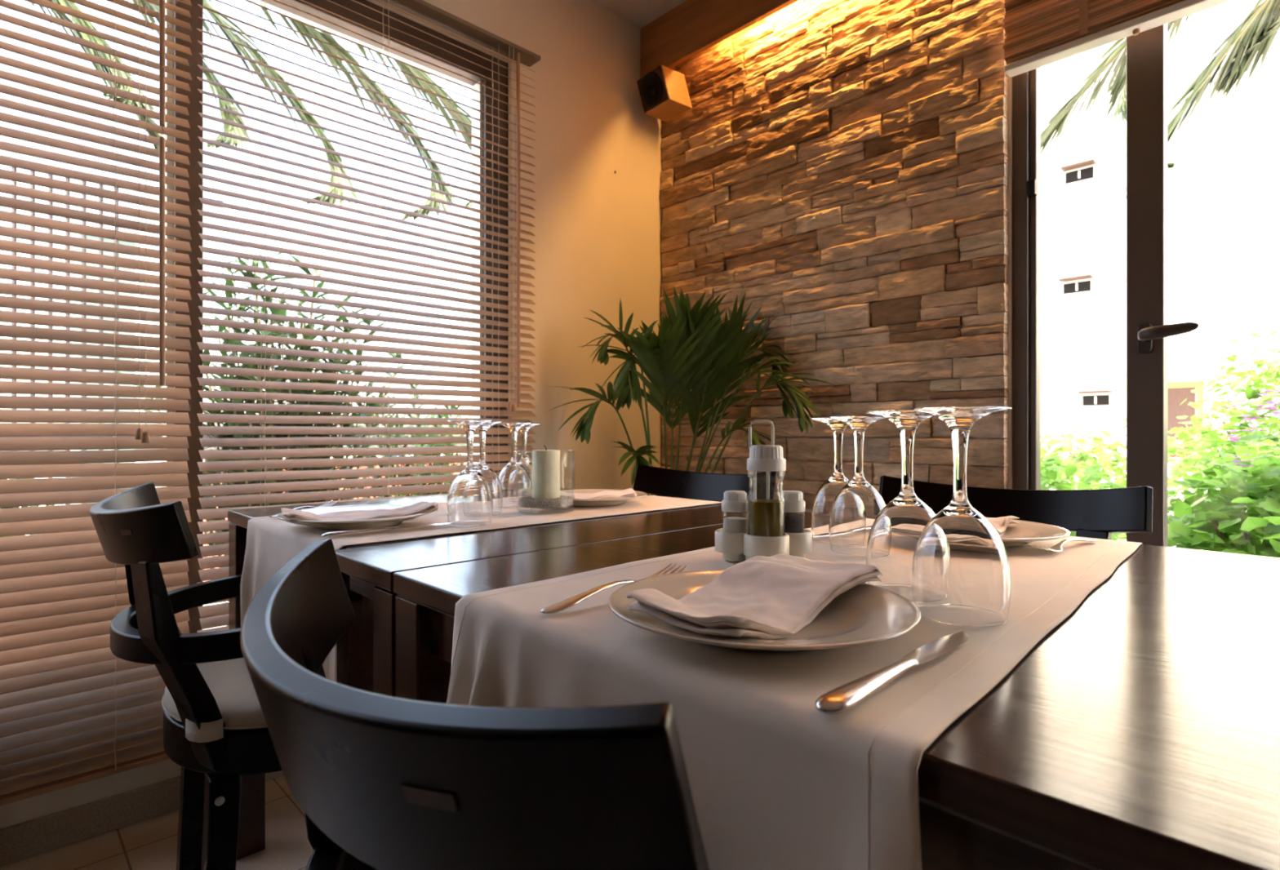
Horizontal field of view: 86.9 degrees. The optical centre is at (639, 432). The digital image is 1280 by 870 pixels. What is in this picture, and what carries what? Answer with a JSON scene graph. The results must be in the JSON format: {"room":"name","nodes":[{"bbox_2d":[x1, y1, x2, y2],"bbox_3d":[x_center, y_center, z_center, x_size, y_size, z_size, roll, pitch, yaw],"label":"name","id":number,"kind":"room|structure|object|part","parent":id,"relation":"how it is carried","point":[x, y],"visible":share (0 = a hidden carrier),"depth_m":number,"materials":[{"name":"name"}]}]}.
{"room":"restaurant dining room","nodes":[
{"label":"restaurant dining room","id":0,"kind":"room"},
{"bbox_2d":[0,775,313,869],"bbox_3d":[-0.016,0.970,-2.780,8.507,0.100,8.430,0,0,-44],"label":"floor","id":1,"kind":"structure","parent":0,"point":[150,844],"depth_m":1.50,"materials":[{"name":"tile"}]},
{"bbox_2d":[88,482,282,869],"bbox_3d":[-0.685,0.509,1.279,0.554,0.822,0.507,0,0,-40],"label":"armchair","id":2,"kind":"object","parent":1,"relation":"on","point":[215,729],"visible":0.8,"depth_m":1.07,"materials":[{"name":"brown wood"}]},
{"bbox_3d":[-0.851,0.153,1.142,0.124,0.109,0.507,0,0,-40],"label":"backrest","id":3,"kind":"part","parent":2,"relation":"part of","materials":[{"name":"brown wood"}]},
{"bbox_3d":[-0.903,0.363,1.291,0.136,0.344,0.067,0,0,-33],"label":"post","id":4,"kind":"part","parent":2,"relation":"part of","materials":[{"name":"brown wood"}]},
{"bbox_3d":[-0.714,0.363,1.062,0.067,0.344,0.136,0,0,43],"label":"post","id":5,"kind":"part","parent":2,"relation":"part of","materials":[{"name":"brown wood"}]},
{"bbox_3d":[-0.872,0.735,1.321,0.058,0.371,0.063,0,0,-40],"label":"leg","id":6,"kind":"part","parent":2,"relation":"part of","materials":[{"name":"brown wood"}]},
{"bbox_2d":[164,657,266,726],"bbox_3d":[-0.648,0.459,1.310,0.450,0.040,0.448,0,0,-40],"label":"seat cushion","id":7,"kind":"object","parent":2,"relation":"on","point":[237,704],"depth_m":1.12,"materials":[{"name":"fabric"}]},
{"bbox_3d":[-0.679,0.735,1.087,0.058,0.371,0.063,0,0,-40],"label":"leg","id":8,"kind":"part","parent":2,"relation":"part of","materials":[{"name":"brown wood"}]},
{"bbox_3d":[-0.648,0.514,1.310,0.452,0.068,0.450,0,0,-40],"label":"seat frame","id":9,"kind":"part","parent":2,"relation":"part of","materials":[{"name":"brown wood"}]},
{"bbox_2d":[240,538,709,869],"bbox_3d":[-0.001,0.509,0.547,0.554,0.822,0.507,0,0,-38],"label":"armchair","id":10,"kind":"object","parent":1,"relation":"on","point":[380,782],"visible":0.87,"depth_m":0.27,"materials":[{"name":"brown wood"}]},
{"bbox_3d":[-0.218,0.363,0.565,0.136,0.344,0.067,0,0,-31],"label":"post","id":11,"kind":"part","parent":10,"relation":"part of","materials":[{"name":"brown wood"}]},
{"bbox_2d":[227,487,721,860],"bbox_3d":[-0.349,0.545,1.559,0.901,0.750,0.688,0,0,-44],"label":"dining table","id":12,"kind":"object","parent":1,"relation":"on","point":[354,649],"visible":0.15,"depth_m":1.45,"materials":[{"name":"brown wood"}]},
{"bbox_3d":[-0.868,0.559,1.492,0.058,0.722,0.058,0,0,-44],"label":"leg","id":13,"kind":"part","parent":12,"relation":"part of","materials":[{"name":"brown wood"}]},
{"bbox_2d":[268,500,338,517],"bbox_3d":[-0.698,0.158,1.407,0.025,0.013,0.206,0,0,8],"label":"fork","id":14,"kind":"object","parent":12,"relation":"on","point":[322,505],"visible":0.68,"depth_m":1.42,"materials":[{"name":"silver metal"}]},
{"bbox_3d":[-0.432,0.559,1.042,0.058,0.722,0.058,0,0,-44],"label":"leg","id":15,"kind":"part","parent":12,"relation":"part of","materials":[{"name":"brown wood"}]},
{"bbox_2d":[240,495,721,682],"bbox_3d":[-0.280,0.285,1.483,0.962,0.238,0.496,0,0,-44],"label":"table runner","id":16,"kind":"object","parent":12,"relation":"on","point":[271,542],"visible":0.41,"depth_m":1.25,"materials":[{"name":"fabric"}]},
{"bbox_2d":[276,504,428,529],"bbox_3d":[-0.511,0.154,1.223,0.258,0.023,0.258,0,0,-44],"label":"dinner plate","id":17,"kind":"object","parent":16,"relation":"on","point":[332,510],"visible":0.66,"depth_m":1.17,"materials":[{"name":"beige ceramic"}]},
{"bbox_2d":[280,501,438,527],"bbox_3d":[-0.498,0.145,1.209,0.254,0.034,0.107,0,0,-32],"label":"folded napkin","id":18,"kind":"object","parent":17,"relation":"on","point":[422,507],"visible":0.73,"depth_m":1.20,"materials":[{"name":"fabric"}]},
{"bbox_2d":[320,522,449,537],"bbox_3d":[-0.418,0.161,1.133,0.218,0.008,0.019,0,0,-40],"label":"table knife","id":19,"kind":"object","parent":16,"relation":"on","point":[349,532],"visible":1,"depth_m":1.10,"materials":[{"name":"silver metal"}]},
{"bbox_3d":[-0.374,0.161,1.169,0.104,0.002,0.019,0,0,-40],"label":"blade","id":20,"kind":"part","parent":19,"relation":"part of","materials":[{"name":"silver metal"}]},
{"bbox_2d":[446,420,493,526],"bbox_3d":[-0.309,0.071,1.228,0.082,0.187,0.082,0,0,39],"label":"wine glass","id":21,"kind":"object","parent":16,"relation":"on","point":[469,503],"visible":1,"depth_m":1.20,"materials":[{"name":"clear glass"}]},
{"bbox_2d":[475,422,502,515],"bbox_3d":[-0.322,0.071,1.379,0.082,0.187,0.082,0,0,28],"label":"wine glass","id":22,"kind":"object","parent":16,"relation":"on","point":[495,484],"visible":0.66,"depth_m":1.37,"materials":[{"name":"clear glass"}]},
{"bbox_2d":[497,422,532,507],"bbox_3d":[-0.284,0.071,1.526,0.082,0.187,0.082,0,0,43],"label":"wine glass","id":23,"kind":"object","parent":16,"relation":"on","point":[514,478],"visible":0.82,"depth_m":1.50,"materials":[{"name":"clear glass"}]},
{"bbox_2d":[518,423,541,484],"bbox_3d":[-0.284,0.071,1.655,0.082,0.187,0.082,0,0,-37],"label":"wine glass","id":24,"kind":"object","parent":16,"relation":"on","point":[523,461],"visible":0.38,"depth_m":1.65,"materials":[{"name":"clear glass"}]},
{"bbox_2d":[516,450,574,514],"bbox_3d":[-0.199,0.101,1.429,0.122,0.128,0.122,0,0,-44],"label":"glass","id":25,"kind":"object","parent":16,"relation":"on","point":[557,510],"visible":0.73,"depth_m":1.42,"materials":[{"name":"clear glass"}]},
{"bbox_2d":[519,495,573,508],"bbox_3d":[-0.199,0.145,1.429,0.114,0.019,0.114,0,0,-44],"label":"gravel","id":26,"kind":"object","parent":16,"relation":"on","point":[563,501],"visible":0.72,"depth_m":1.38,"materials":[{"name":"grey gravel"}]},
{"bbox_2d":[532,444,559,498],"bbox_3d":[-0.199,0.081,1.429,0.059,0.111,0.059,0,0,-44],"label":"pillar candle","id":27,"kind":"object","parent":26,"relation":"on","point":[545,463],"visible":1,"depth_m":1.40,"materials":[{"name":"wax"}]},
{"bbox_2d":[560,488,647,506],"bbox_3d":[-0.112,0.154,1.589,0.258,0.023,0.258,0,0,-44],"label":"dinner plate","id":28,"kind":"object","parent":16,"relation":"on","point":[576,502],"visible":0.56,"depth_m":1.52,"materials":[{"name":"beige ceramic"}]},
{"bbox_2d":[560,488,636,498],"bbox_3d":[-0.111,0.150,1.605,0.206,0.027,0.115,0,0,-6],"label":"folded napkin","id":29,"kind":"object","parent":28,"relation":"on","point":[629,492],"visible":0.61,"depth_m":1.58,"materials":[{"name":"fabric"}]},
{"bbox_2d":[334,505,801,697],"bbox_3d":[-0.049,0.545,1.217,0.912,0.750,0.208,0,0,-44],"label":"dining table","id":30,"kind":"object","parent":1,"relation":"on","point":[371,570],"visible":0.36,"depth_m":0.98,"materials":[{"name":"brown wood"}]},
{"bbox_3d":[-0.303,0.559,0.869,0.058,0.722,0.058,0,0,-44],"label":"leg","id":31,"kind":"part","parent":30,"relation":"part of","materials":[{"name":"brown wood"}]},
{"bbox_2d":[547,286,835,496],"bbox_3d":[0.165,0.204,2.203,0.695,1.431,0.750,0,0,-44],"label":"potted palm","id":32,"kind":"object","parent":1,"relation":"on","point":[697,352],"visible":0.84,"depth_m":2.32,"materials":[{"name":"green plant"}]},
{"bbox_2d":[632,464,777,502],"bbox_3d":[0.052,0.509,1.833,0.507,0.822,0.554,0,0,43],"label":"armchair","id":33,"kind":"object","parent":1,"relation":"on","point":[660,482],"visible":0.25,"depth_m":2.06,"materials":[{"name":"brown wood"}]},
{"bbox_3d":[0.052,0.363,2.051,0.067,0.344,0.136,0,0,36],"label":"post","id":34,"kind":"part","parent":33,"relation":"part of","materials":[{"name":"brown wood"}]},
{"bbox_2d":[393,511,1279,869],"bbox_3d":[0.465,0.545,0.687,0.912,0.750,1.260,0,0,-44],"label":"dining table","id":35,"kind":"object","parent":1,"relation":"on","point":[1142,731],"visible":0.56,"depth_m":0.40,"materials":[{"name":"brown wood"}]},
{"bbox_3d":[-0.257,0.559,0.822,0.058,0.722,0.058,0,0,-44],"label":"leg","id":36,"kind":"part","parent":35,"relation":"part of","materials":[{"name":"brown wood"}]},
{"bbox_2d":[446,528,1142,869],"bbox_3d":[0.301,0.295,0.851,1.001,0.258,0.517,0,0,-44],"label":"table runner","id":37,"kind":"object","parent":35,"relation":"on","point":[777,781],"visible":0.37,"depth_m":0.47,"materials":[{"name":"fabric"}]},
{"bbox_2d":[540,563,687,613],"bbox_3d":[-0.021,0.157,0.694,0.025,0.013,0.211,0,0,39],"label":"fork","id":38,"kind":"object","parent":37,"relation":"on","point":[565,604],"visible":0.63,"depth_m":0.65,"materials":[{"name":"silver metal"}]},
{"bbox_2d":[715,419,812,561],"bbox_3d":[0.160,0.074,0.881,0.105,0.183,0.105,0,0,-44],"label":"stand","id":39,"kind":"object","parent":37,"relation":"on","point":[734,547],"visible":0.61,"depth_m":0.85,"materials":[{"name":"beige plastic"}]},
{"bbox_2d":[721,490,747,533],"bbox_3d":[0.124,0.103,0.881,0.036,0.055,0.036,0,0,-44],"label":"salt shaker","id":40,"kind":"object","parent":39,"relation":"in","point":[733,501],"visible":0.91,"depth_m":0.87,"materials":[{"name":"clear glass"}]},
{"bbox_3d":[0.160,0.059,0.891,0.034,0.153,0.004,0,0,0],"label":"carry handle","id":41,"kind":"part","parent":39,"relation":"part of","materials":[{"name":"beige plastic"}]},
{"bbox_2d":[746,444,786,537],"bbox_3d":[0.159,0.073,0.852,0.049,0.115,0.049,0,0,-44],"label":"oil bottle","id":42,"kind":"object","parent":39,"relation":"in","point":[766,517],"visible":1,"depth_m":0.83,"materials":[{"name":"clear glass"}]},
{"bbox_3d":[0.159,0.088,0.852,0.047,0.084,0.047,0,0,-44],"label":"bottle glass","id":43,"kind":"part","parent":42,"relation":"part of","materials":[{"name":"clear glass"}]},
{"bbox_2d":[779,490,804,533],"bbox_3d":[0.197,0.103,0.881,0.036,0.055,0.036,0,0,-44],"label":"pepper shaker","id":44,"kind":"object","parent":39,"relation":"on","point":[793,500],"visible":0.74,"depth_m":0.87,"materials":[{"name":"clear glass"}]},
{"bbox_2d":[608,568,920,652],"bbox_3d":[0.102,0.154,0.582,0.258,0.023,0.258,0,0,-44],"label":"dinner plate","id":45,"kind":"object","parent":37,"relation":"on","point":[864,614],"visible":0.51,"depth_m":0.55,"materials":[{"name":"beige ceramic"}]},
{"bbox_2d":[626,554,883,639],"bbox_3d":[0.107,0.143,0.597,0.123,0.037,0.248,0,0,43],"label":"folded napkin","id":46,"kind":"object","parent":45,"relation":"on","point":[761,597],"visible":0.99,"depth_m":0.58,"materials":[{"name":"fabric"}]},
{"bbox_2d":[810,417,850,544],"bbox_3d":[0.303,0.071,1.031,0.082,0.187,0.082,0,0,41],"label":"wine glass","id":47,"kind":"object","parent":37,"relation":"on","point":[824,497],"visible":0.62,"depth_m":1.02,"materials":[{"name":"clear glass"}]},
{"bbox_2d":[828,416,885,555],"bbox_3d":[0.305,0.071,0.942,0.082,0.187,0.082,0,0,-35],"label":"wine glass","id":48,"kind":"object","parent":37,"relation":"on","point":[854,511],"visible":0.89,"depth_m":0.92,"materials":[{"name":"clear glass"}]},
{"bbox_2d":[815,631,969,715],"bbox_3d":[0.185,0.161,0.469,0.218,0.008,0.019,0,0,-44],"label":"table knife","id":49,"kind":"object","parent":37,"relation":"on","point":[840,700],"visible":1,"depth_m":0.43,"materials":[{"name":"silver metal"}]},
{"bbox_3d":[0.226,0.161,0.508,0.104,0.002,0.019,0,0,-44],"label":"blade","id":50,"kind":"part","parent":49,"relation":"part of","materials":[{"name":"silver metal"}]},
{"bbox_2d":[865,409,935,600],"bbox_3d":[0.277,0.071,0.699,0.082,0.187,0.082,0,0,25],"label":"wine glass","id":51,"kind":"object","parent":37,"relation":"on","point":[895,533],"visible":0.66,"depth_m":0.68,"materials":[{"name":"clear glass"}]},
{"bbox_2d":[911,406,1012,626],"bbox_3d":[0.290,0.071,0.612,0.082,0.187,0.082,0,0,-44],"label":"wine glass","id":52,"kind":"object","parent":37,"relation":"on","point":[961,572],"visible":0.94,"depth_m":0.58,"materials":[{"name":"clear glass"}]},
{"bbox_2d":[986,517,1070,547],"bbox_3d":[0.511,0.154,1.042,0.258,0.023,0.258,0,0,-44],"label":"dinner plate","id":53,"kind":"object","parent":37,"relation":"on","point":[1023,533],"visible":0.25,"depth_m":1.02,"materials":[{"name":"beige ceramic"}]},
{"bbox_2d":[935,514,1018,537],"bbox_3d":[0.491,0.144,1.062,0.214,0.040,0.131,0,0,-36],"label":"folded napkin","id":54,"kind":"object","parent":53,"relation":"on","point":[1000,524],"visible":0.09,"depth_m":1.06,"materials":[{"name":"fabric"}]},
{"bbox_2d":[1027,537,1097,551],"bbox_3d":[0.611,0.158,0.967,0.206,0.013,0.025,0,0,-38],"label":"fork","id":55,"kind":"object","parent":37,"relation":"on","point":[1057,548],"visible":1,"depth_m":0.95,"materials":[{"name":"silver metal"}]},
{"bbox_2d":[879,475,1152,539],"bbox_3d":[0.638,0.509,1.273,0.507,0.822,0.554,0,0,40],"label":"armchair","id":56,"kind":"object","parent":1,"relation":"on","point":[1100,513],"visible":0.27,"depth_m":1.39,"materials":[{"name":"brown wood"}]},
{"bbox_3d":[0.854,0.363,1.300,0.136,0.344,0.067,0,0,-43],"label":"post","id":57,"kind":"part","parent":56,"relation":"part of","materials":[{"name":"brown wood"}]},
{"bbox_2d":[0,0,666,829],"bbox_3d":[-2.780,-0.365,0.216,8.307,2.571,0.220,0,0,-44],"label":"wall","id":58,"kind":"structure","parent":0,"point":[597,240],"depth_m":2.52,"materials":[{"name":"beige paint"}]},
{"bbox_2d":[0,0,191,806],"bbox_3d":[-1.544,-0.259,1.165,1.313,2.049,0.084,0,0,-44],"label":"blind","id":59,"kind":"object","parent":58,"relation":"attached to","point":[73,712],"visible":0.9,"depth_m":1.49,"materials":[{"name":"brown wood"}]},
{"bbox_3d":[-1.554,0.759,1.175,1.303,0.013,0.036,0,0,-44],"label":"rail","id":60,"kind":"part","parent":59,"relation":"part of","materials":[{"name":"brown wood"}]},
{"bbox_3d":[-1.189,-0.258,1.528,0.004,2.028,0.038,0,0,-44],"label":"ladder cord","id":61,"kind":"part","parent":59,"relation":"part of","materials":[{"name":"brown fabric"}]},
{"bbox_3d":[-1.129,-0.633,1.523,0.002,1.257,0.002,0,0,-8],"label":"pull cord","id":62,"kind":"part","parent":59,"relation":"part of","materials":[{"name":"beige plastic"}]},
{"bbox_3d":[-1.120,-0.629,1.531,0.002,1.265,0.002,0,0,10],"label":"pull cord","id":63,"kind":"part","parent":59,"relation":"part of","materials":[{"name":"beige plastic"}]},
{"bbox_2d":[0,770,284,866],"bbox_3d":[-2.789,0.881,0.046,8.057,0.078,0.012,0,0,-44],"label":"baseboard","id":64,"kind":"structure","parent":58,"relation":"attached to","point":[33,837],"depth_m":1.53,"materials":[{"name":"tile"}]},
{"bbox_2d":[162,0,508,633],"bbox_3d":[-1.339,-0.345,1.526,2.400,1.870,0.075,0,0,-44],"label":"window","id":65,"kind":"structure","parent":58,"relation":"in","point":[194,119],"depth_m":1.99,"materials":[{"name":"brown wood"}]},
{"bbox_2d":[196,0,541,632],"bbox_3d":[-0.710,-0.259,1.974,0.988,2.049,0.084,0,0,-44],"label":"blind","id":66,"kind":"object","parent":65,"relation":"attached to","point":[215,615],"visible":0.62,"depth_m":1.88,"materials":[{"name":"brown wood"}]},
{"bbox_3d":[-0.971,-0.258,1.740,0.004,2.028,0.038,0,0,-44],"label":"ladder cord","id":67,"kind":"part","parent":66,"relation":"part of","materials":[{"name":"fabric"}]},
{"bbox_3d":[-0.739,-0.258,1.965,0.004,2.028,0.038,0,0,-44],"label":"ladder cord","id":68,"kind":"part","parent":66,"relation":"part of","materials":[{"name":"brown fabric"}]},
{"bbox_3d":[-0.715,-1.276,1.979,0.988,0.013,0.068,0,0,-44],"label":"head rail","id":69,"kind":"part","parent":66,"relation":"part of","materials":[{"name":"brown wood"}]},
{"bbox_3d":[-0.475,-0.258,2.221,0.004,2.028,0.038,0,0,-44],"label":"ladder cord","id":70,"kind":"part","parent":66,"relation":"part of","materials":[{"name":"fabric"}]},
{"bbox_3d":[-1.341,-0.345,1.527,2.400,1.870,0.070,0,0,-44],"label":"frame","id":71,"kind":"part","parent":65,"relation":"part of","materials":[{"name":"brown metal"}]},
{"bbox_2d":[248,0,472,417],"bbox_3d":[-1.421,-0.345,1.610,2.400,1.870,0.150,0,0,-44],"label":"trim","id":72,"kind":"structure","parent":58,"relation":"attached to","point":[258,2],"depth_m":2.24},
{"bbox_2d":[636,64,692,121],"bbox_3d":[0.082,-1.350,2.708,0.167,0.120,0.195,0,0,-38],"label":"wall speaker","id":73,"kind":"object","parent":58,"relation":"attached to","point":[663,91],"visible":1,"depth_m":2.65,"materials":[{"name":"brown wood"}]},
{"bbox_3d":[0.050,-1.350,2.657,0.045,0.115,0.149,0,0,-38],"label":"panel","id":74,"kind":"part","parent":73,"relation":"part of","materials":[{"name":"brown"}]},
{"bbox_2d":[591,0,685,28],"bbox_3d":[-0.016,-1.776,-2.780,8.507,0.250,8.430,0,0,-44],"label":"ceiling","id":75,"kind":"structure","parent":0,"point":[639,13],"depth_m":2.63,"materials":[{"name":"beige paint"}]},
{"bbox_2d":[640,0,798,78],"bbox_3d":[1.115,-1.544,1.623,0.022,0.214,3.180,0,0,-44],"label":"beam","id":76,"kind":"structure","parent":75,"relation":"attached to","point":[692,27],"depth_m":2.55,"materials":[{"name":"brown wood"}]},
{"bbox_2d":[666,76,1012,488],"bbox_3d":[2.955,-0.365,0.065,0.220,2.571,7.980,0,0,-44],"label":"wall","id":77,"kind":"structure","parent":0,"point":[1010,79],"depth_m":1.91,"materials":[{"name":"beige paint"}]},
{"bbox_2d":[659,0,1008,512],"bbox_3d":[0.559,-0.366,2.370,0.053,2.571,1.332,0,0,-44],"label":"cladding","id":78,"kind":"object","parent":77,"relation":"attached to","point":[839,166],"visible":0.57,"depth_m":2.21,"materials":[{"name":"brown stone"}]},
{"bbox_2d":[1012,22,1198,546],"bbox_3d":[1.722,-0.205,1.209,0.125,2.250,1.940,0,0,-44],"label":"door","id":79,"kind":"structure","parent":77,"relation":"in","point":[1148,330],"depth_m":1.70,"materials":[{"name":"brown metal"}]},
{"bbox_3d":[1.747,-0.205,1.233,0.055,2.250,1.940,0,0,-44],"label":"frame","id":80,"kind":"part","parent":79,"relation":"part of","materials":[{"name":"brown metal"}]},
{"bbox_3d":[1.255,-0.235,1.679,0.010,0.074,0.031,0,0,-44],"label":"handle plate","id":81,"kind":"part","parent":79,"relation":"part of","materials":[{"name":"grey metal"}]},
{"bbox_3d":[1.268,-0.242,1.624,0.052,0.036,0.119,0,0,-44],"label":"lever handle","id":82,"kind":"part","parent":79,"relation":"part of","materials":[{"name":"grey metal"}]},
{"bbox_2d":[1002,0,1232,77],"bbox_3d":[1.690,-1.288,1.139,0.052,0.641,1.983,0,0,-44],"label":"bamboo shade","id":83,"kind":"object","parent":77,"relation":"attached to","point":[1038,33],"visible":1,"depth_m":1.73,"materials":[{"name":"brown wood"}]},
{"label":"outside","id":84,"kind":"structure","parent":0,"visible":0},
{"bbox_2d":[19,453,1220,630],"bbox_3d":[0.940,1.120,14.836,38.000,0.100,60.000,0,0,-44],"label":"ground","id":85,"kind":"structure","parent":84,"point":[463,454],"depth_m":12.81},
{"bbox_2d":[0,478,63,537],"bbox_3d":[-2.690,0.610,2.881,1.002,0.966,0.750,0,0,9],"label":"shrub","id":86,"kind":"object","parent":85,"relation":"on","point":[15,478],"visible":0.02,"depth_m":2.83,"materials":[{"name":"green plant"}]},
{"bbox_2d":[57,220,144,504],"bbox_3d":[-4.148,-0.183,5.171,0.403,2.506,1.300,0,0,-44],"label":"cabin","id":87,"kind":"object","parent":85,"relation":"on","point":[72,234],"visible":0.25,"depth_m":4.75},
{"bbox_2d":[0,154,223,517],"bbox_3d":[-3.659,-0.210,3.417,2.700,2.560,0.040,0,0,-44],"label":"fence","id":88,"kind":"object","parent":85,"relation":"on","point":[13,169],"visible":0.23,"depth_m":3.81,"materials":[{"name":"black metal"}]},
{"bbox_2d":[31,0,471,220],"bbox_3d":[-2.763,-1.382,3.375,4.469,5.264,1.196,0,0,-28],"label":"date palm","id":89,"kind":"object","parent":85,"relation":"on","point":[229,34],"visible":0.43,"depth_m":3.81,"materials":[{"name":"green plant"}]},
{"bbox_2d":[116,245,414,626],"bbox_3d":[-1.552,0.120,2.947,1.208,1.941,1.030,0,0,-44],"label":"shrub","id":90,"kind":"object","parent":85,"relation":"on","point":[255,263],"visible":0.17,"depth_m":2.82,"materials":[{"name":"green plant"}]},
{"bbox_2d":[160,462,466,582],"bbox_3d":[-1.686,0.665,6.338,4.600,0.810,0.250,0,0,-44],"label":"wall","id":91,"kind":"structure","parent":85,"relation":"on","point":[377,466],"depth_m":5.57,"materials":[{"name":"white paint"}]},
{"bbox_2d":[332,384,471,499],"bbox_3d":[-1.390,0.365,4.345,1.376,1.451,1.285,0,0,-44],"label":"shrub","id":92,"kind":"object","parent":85,"relation":"on","point":[411,386],"visible":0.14,"depth_m":4.29,"materials":[{"name":"green plant"}]},
{"bbox_2d":[1040,431,1126,540],"bbox_3d":[1.482,0.519,2.794,1.023,1.108,1.040,0,0,-29],"label":"bush","id":93,"kind":"object","parent":85,"relation":"on","point":[1049,470],"visible":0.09,"depth_m":2.63,"materials":[{"name":"green plant"}]},
{"bbox_2d":[1062,452,1081,461],"bbox_3d":[1.603,0.088,2.503,0.051,0.035,0.057,0,0,-44],"label":"flower","id":94,"kind":"object","parent":93,"relation":"on","point":[1068,452],"depth_m":2.51,"materials":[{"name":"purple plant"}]},
{"bbox_2d":[1040,0,1279,480],"bbox_3d":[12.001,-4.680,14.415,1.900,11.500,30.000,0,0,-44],"label":"apartment building","id":95,"kind":"structure","parent":85,"relation":"on","point":[1224,184],"depth_m":14.92,"materials":[{"name":"white paint"}]},
{"bbox_3d":[15.192,-7.540,9.786,0.040,0.880,18.910,0,0,-44],"label":"balcony railing","id":96,"kind":"part","parent":95,"relation":"part of","materials":[{"name":"white"}]},
{"bbox_3d":[15.192,-4.790,9.786,0.040,0.880,18.910,0,0,-44],"label":"balcony railing","id":97,"kind":"part","parent":95,"relation":"part of","materials":[{"name":"white"}]},
{"bbox_3d":[15.192,-2.040,9.786,0.040,0.880,18.910,0,0,-44],"label":"balcony railing","id":98,"kind":"part","parent":95,"relation":"part of","materials":[{"name":"white"}]},
{"bbox_3d":[11.771,-0.220,15.126,0.060,1.551,1.028,0,0,-44],"label":"entrance door","id":99,"kind":"part","parent":95,"relation":"part of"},
{"bbox_2d":[1040,0,1279,200],"bbox_3d":[3.515,-1.532,3.579,1.575,5.561,3.699,0,0,-12],"label":"date palm","id":100,"kind":"object","parent":85,"relation":"on","point":[1255,36],"visible":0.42,"depth_m":4.15,"materials":[{"name":"green plant"}]},
{"bbox_2d":[1040,418,1279,548],"bbox_3d":[4.921,0.500,6.450,2.331,1.321,5.810,0,0,-40],"label":"bush","id":101,"kind":"object","parent":85,"relation":"on","point":[1066,442],"visible":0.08,"depth_m":6.51,"materials":[{"name":"green plant"}]},
{"bbox_2d":[1167,418,1279,557],"bbox_3d":[2.192,0.513,2.199,0.994,1.120,0.991,0,0,28],"label":"bush","id":102,"kind":"object","parent":85,"relation":"on","point":[1230,519],"visible":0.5,"depth_m":2.19,"materials":[{"name":"green plant"}]},
{"bbox_2d":[1230,453,1254,466],"bbox_3d":[1.829,0.083,2.049,0.063,0.037,0.048,0,0,26],"label":"flower","id":103,"kind":"object","parent":102,"relation":"on","point":[1241,454],"depth_m":2.05,"materials":[{"name":"purple plant"}]},
{"bbox_2d":[1167,327,1279,542],"bbox_3d":[3.195,0.261,3.068,1.243,1.615,1.237,0,0,-44],"label":"bush","id":104,"kind":"object","parent":85,"relation":"on","point":[1215,440],"visible":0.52,"depth_m":3.21,"materials":[{"name":"green plant"}]},
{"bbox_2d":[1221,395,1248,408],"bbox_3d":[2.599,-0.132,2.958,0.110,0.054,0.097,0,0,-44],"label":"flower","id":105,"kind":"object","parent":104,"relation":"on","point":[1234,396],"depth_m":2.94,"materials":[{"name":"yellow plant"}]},
{"bbox_2d":[1227,429,1257,441],"bbox_3d":[2.584,0.012,2.904,0.119,0.051,0.082,0,0,-1],"label":"flower","id":106,"kind":"object","parent":104,"relation":"on","point":[1233,437],"depth_m":2.90,"materials":[{"name":"purple plant"}]},
{"bbox_2d":[1240,414,1267,431],"bbox_3d":[2.640,-0.042,2.907,0.105,0.070,0.104,0,0,-44],"label":"flower","id":107,"kind":"object","parent":104,"relation":"on","point":[1248,417],"depth_m":2.91,"materials":[{"name":"purple plant"}]},
{"bbox_2d":[1253,402,1279,418],"bbox_3d":[2.690,-0.095,2.898,0.071,0.065,0.116,0,0,-1],"label":"flower","id":108,"kind":"object","parent":104,"relation":"on","point":[1255,414],"depth_m":2.89,"materials":[{"name":"purple plant"}]},
{"bbox_2d":[1257,389,1279,403],"bbox_3d":[2.719,-0.155,2.910,0.085,0.057,0.091,0,0,-44],"label":"flower","id":109,"kind":"object","parent":104,"relation":"on","point":[1269,400],"depth_m":2.90,"materials":[{"name":"purple plant"}]}
]}

